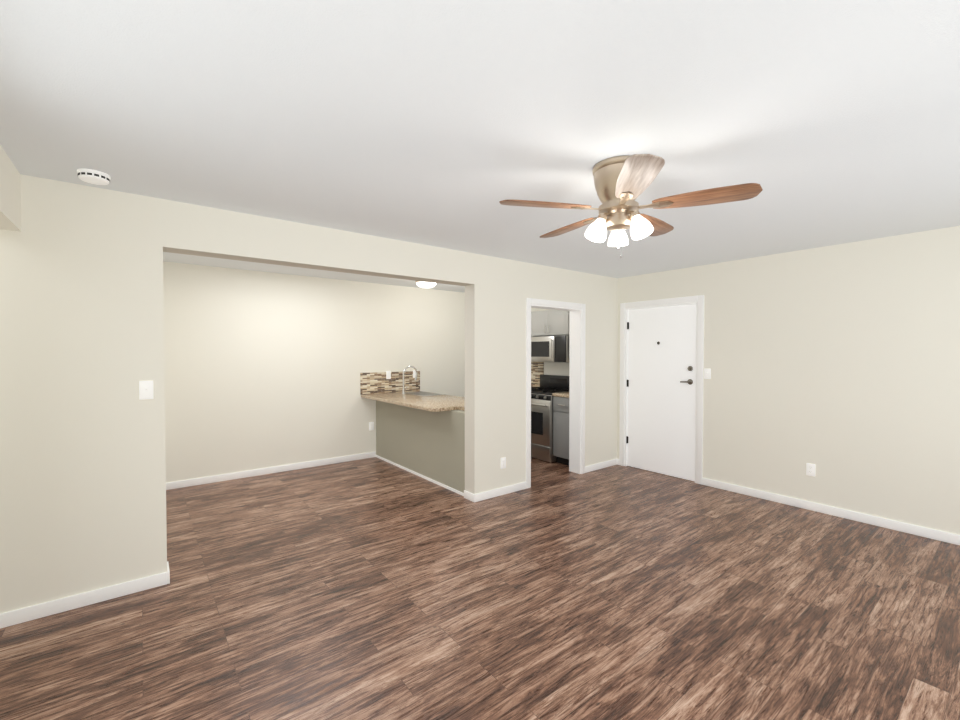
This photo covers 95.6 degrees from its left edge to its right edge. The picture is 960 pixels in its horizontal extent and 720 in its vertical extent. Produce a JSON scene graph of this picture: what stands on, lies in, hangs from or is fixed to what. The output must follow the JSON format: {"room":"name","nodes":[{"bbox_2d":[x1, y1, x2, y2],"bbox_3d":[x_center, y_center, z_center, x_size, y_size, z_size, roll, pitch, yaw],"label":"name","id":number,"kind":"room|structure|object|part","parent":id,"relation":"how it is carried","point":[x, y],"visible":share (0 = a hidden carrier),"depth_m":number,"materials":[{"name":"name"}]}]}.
{"room":"empty living room","nodes":[
{"label":"empty living room","id":0,"kind":"room"},
{"bbox_2d":[0,145,20,231],"bbox_3d":[-1.200,0.247,0.591,0.165,2.440,4.400,-1,1,-38],"label":"wall","id":1,"kind":"structure","parent":0,"point":[10,201],"depth_m":2.17,"materials":[{"name":"white paint"}]},
{"bbox_2d":[0,174,617,613],"bbox_3d":[-0.852,0.189,3.754,6.600,2.440,0.165,-1,1,-38],"label":"wall","id":2,"kind":"structure","parent":0,"point":[82,466],"depth_m":2.64,"materials":[{"name":"white paint"}]},
{"bbox_2d":[0,568,169,628],"bbox_3d":[-2.692,1.398,2.231,1.798,0.078,0.013,-1,1,-38],"label":"baseboard","id":3,"kind":"structure","parent":2,"relation":"attached to","point":[30,613],"depth_m":2.52,"materials":[{"name":"white wood"}]},
{"bbox_2d":[139,381,153,399],"bbox_3d":[-2.062,0.187,2.692,0.070,0.115,0.023,-1,1,-38],"label":"light switch","id":4,"kind":"object","parent":2,"relation":"attached to","point":[146,390],"visible":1,"depth_m":2.69,"materials":[{"name":"white plastic"}]},
{"bbox_2d":[472,481,525,501],"bbox_3d":[0.219,1.357,4.495,0.706,0.078,0.013,-1,1,-38],"label":"baseboard","id":5,"kind":"structure","parent":2,"relation":"attached to","point":[519,486],"depth_m":4.46,"materials":[{"name":"white wood"}]},
{"bbox_2d":[501,457,505,468],"bbox_3d":[0.241,1.067,4.510,0.070,0.115,0.009,-1,1,-38],"label":"outlet","id":6,"kind":"object","parent":2,"relation":"attached to","point":[503,462],"visible":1,"depth_m":4.51,"materials":[{"name":"white plastic"}]},
{"bbox_2d":[526,298,585,488],"bbox_3d":[0.831,0.355,5.066,0.984,2.060,0.197,-1,1,-38],"label":"door frame","id":7,"kind":"structure","parent":2,"relation":"attached to","point":[577,392],"depth_m":5.27,"materials":[{"name":"white wood"}]},
{"bbox_2d":[567,311,569,357],"bbox_3d":[1.438,-0.370,5.886,0.306,0.680,0.364,-1,1,-38],"label":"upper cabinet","id":8,"kind":"object","parent":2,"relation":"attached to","point":[568,312],"depth_m":5.94,"materials":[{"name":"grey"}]},
{"bbox_2d":[163,261,464,482],"bbox_3d":[-1.611,0.146,6.114,5.230,2.440,0.165,-1,1,-38],"label":"wall","id":9,"kind":"structure","parent":0,"point":[263,369],"depth_m":5.38,"materials":[{"name":"white paint"}]},
{"bbox_2d":[166,452,375,489],"bbox_3d":[-2.480,1.341,5.347,2.560,0.078,0.013,-1,1,-38],"label":"baseboard","id":10,"kind":"structure","parent":9,"relation":"attached to","point":[250,473],"depth_m":5.24,"materials":[{"name":"white wood"}]},
{"bbox_2d":[369,422,373,430],"bbox_3d":[-1.518,0.927,6.090,0.070,0.115,0.009,-1,1,-38],"label":"outlet","id":11,"kind":"object","parent":9,"relation":"attached to","point":[371,425],"visible":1,"depth_m":6.09,"materials":[{"name":"white plastic"}]},
{"bbox_2d":[376,400,464,495],"bbox_3d":[-0.765,0.954,5.311,0.108,0.853,2.163,-1,1,-38],"label":"wall","id":12,"kind":"structure","parent":0,"point":[428,445],"depth_m":5.08,"materials":[{"name":"beige paint"}]},
{"bbox_2d":[360,366,464,411],"bbox_3d":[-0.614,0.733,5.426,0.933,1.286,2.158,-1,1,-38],"label":"countertop","id":13,"kind":"structure","parent":12,"relation":"on","point":[402,388],"depth_m":6.00,"materials":[{"name":"stone"}]},
{"bbox_2d":[0,457,959,719],"bbox_3d":[-0.166,1.455,2.895,6.930,0.060,7.060,-1,1,-38],"label":"floor","id":14,"kind":"structure","parent":0,"point":[370,589],"depth_m":2.45,"materials":[{"name":"wood"}]},
{"bbox_2d":[531,375,568,462],"bbox_3d":[0.931,0.799,6.232,0.706,1.130,0.760,-1,1,-38],"label":"stove","id":15,"kind":"object","parent":14,"relation":"on","point":[541,422],"visible":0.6,"depth_m":5.92,"materials":[{"name":"silver metal"}]},
{"bbox_2d":[552,392,568,464],"bbox_3d":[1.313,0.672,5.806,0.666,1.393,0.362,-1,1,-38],"label":"base cabinet","id":16,"kind":"object","parent":14,"relation":"on","point":[561,426],"visible":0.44,"depth_m":5.66,"materials":[{"name":"grey"}]},
{"bbox_2d":[0,0,959,292],"bbox_3d":[-0.166,-1.044,2.849,6.930,0.060,7.060,-1,1,-38],"label":"ceiling","id":17,"kind":"structure","parent":0,"point":[450,124],"depth_m":1.76,"materials":[{"name":"white paint"}]},
{"bbox_2d":[77,169,110,184],"bbox_3d":[-2.084,-0.984,2.352,0.136,0.042,0.136,-1,1,-38],"label":"smoke detector","id":18,"kind":"object","parent":17,"relation":"attached to","point":[93,176],"visible":1,"depth_m":2.32,"materials":[{"name":"white plastic"}]},
{"bbox_2d":[415,281,436,287],"bbox_3d":[-0.731,-1.026,5.938,0.304,0.090,0.304,-1,1,-38],"label":"kitchen ceiling light","id":19,"kind":"object","parent":17,"relation":"attached to","point":[421,284],"visible":0.77,"depth_m":5.85,"materials":[{"name":"white glass"}]},
{"bbox_2d":[499,154,762,257],"bbox_3d":[0.727,-0.768,2.303,1.199,0.472,1.201,-1,1,-38],"label":"ceiling fan","id":20,"kind":"object","parent":17,"relation":"hanging from","point":[622,183],"visible":1,"depth_m":2.17,"materials":[{"name":"brown wood"}]},
{"bbox_3d":[0.388,-0.779,2.205,0.595,0.012,0.148,0,11,-10],"label":"blade","id":21,"kind":"part","parent":20,"relation":"part of","materials":[{"name":"brown wood"}]},
{"bbox_3d":[0.560,-0.786,2.563,0.148,0.012,0.595,-12,7,-28],"label":"blade","id":22,"kind":"part","parent":20,"relation":"part of","materials":[{"name":"brown wood"}]},
{"bbox_3d":[0.732,-0.671,2.243,0.334,0.125,0.314,-1,1,-38],"label":"lamp shade","id":23,"kind":"part","parent":20,"relation":"part of","materials":[{"name":"white glass"}]},
{"bbox_3d":[0.675,-0.774,1.931,0.148,0.012,0.595,10,2,7],"label":"blade","id":24,"kind":"part","parent":20,"relation":"part of","materials":[{"name":"brown wood"}]},
{"bbox_3d":[0.953,-0.785,2.509,0.148,0.012,0.595,-13,-8,43],"label":"blade","id":25,"kind":"part","parent":20,"relation":"part of","materials":[{"name":"brown wood"}]},
{"bbox_3d":[1.024,-0.778,2.119,0.595,0.012,0.148,1,-9,26],"label":"blade","id":26,"kind":"part","parent":20,"relation":"part of","materials":[{"name":"brown wood"}]},
{"bbox_2d":[531,226,959,534],"bbox_3d":[2.504,0.167,4.948,0.165,2.440,6.730,-1,1,-38],"label":"wall","id":27,"kind":"structure","parent":0,"point":[838,365],"depth_m":3.90,"materials":[{"name":"white paint"}]},
{"bbox_2d":[531,362,543,386],"bbox_3d":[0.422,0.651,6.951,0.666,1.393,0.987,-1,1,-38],"label":"backsplash","id":28,"kind":"structure","parent":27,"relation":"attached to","point":[537,369],"depth_m":6.86,"materials":[{"name":"multicoloured"}]},
{"bbox_2d":[531,310,566,336],"bbox_3d":[1.089,-0.535,6.331,0.306,0.367,0.759,-1,1,-38],"label":"upper cabinet","id":29,"kind":"object","parent":27,"relation":"attached to","point":[550,323],"depth_m":6.21,"materials":[{"name":"grey wood"}]},
{"bbox_2d":[531,335,569,362],"bbox_3d":[1.054,-0.158,6.311,0.394,0.370,0.760,-1,1,-38],"label":"microwave","id":30,"kind":"object","parent":29,"relation":"attached to","point":[549,348],"visible":0.77,"depth_m":6.13,"materials":[{"name":"silver metal"}]},
{"bbox_2d":[626,304,695,480],"bbox_3d":[2.166,0.369,5.274,0.094,2.013,0.890,-1,1,-38],"label":"entry door","id":31,"kind":"structure","parent":27,"relation":"in","point":[661,386],"depth_m":5.25,"materials":[{"name":"white paint"}]},
{"bbox_2d":[619,295,703,484],"bbox_3d":[2.221,0.326,5.311,0.191,2.110,1.065,-1,1,-38],"label":"door frame","id":32,"kind":"structure","parent":27,"relation":"attached to","point":[698,300],"depth_m":5.05,"materials":[{"name":"white wood"}]},
{"bbox_2d":[704,368,710,378],"bbox_3d":[2.502,0.151,4.797,0.023,0.115,0.070,-1,1,-38],"label":"light switch","id":33,"kind":"object","parent":27,"relation":"attached to","point":[707,373],"visible":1,"depth_m":4.80,"materials":[{"name":"white plastic"}]},
{"bbox_2d":[806,463,815,476],"bbox_3d":[3.091,1.026,4.068,0.009,0.115,0.070,-1,1,-38],"label":"outlet","id":34,"kind":"object","parent":27,"relation":"attached to","point":[810,469],"visible":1,"depth_m":4.07,"materials":[{"name":"white plastic"}]},
{"bbox_2d":[702,478,959,544],"bbox_3d":[3.481,1.374,3.570,0.013,0.078,3.260,-1,1,-38],"label":"baseboard","id":35,"kind":"structure","parent":27,"relation":"attached to","point":[934,534],"depth_m":3.88,"materials":[{"name":"white wood"}]}
]}

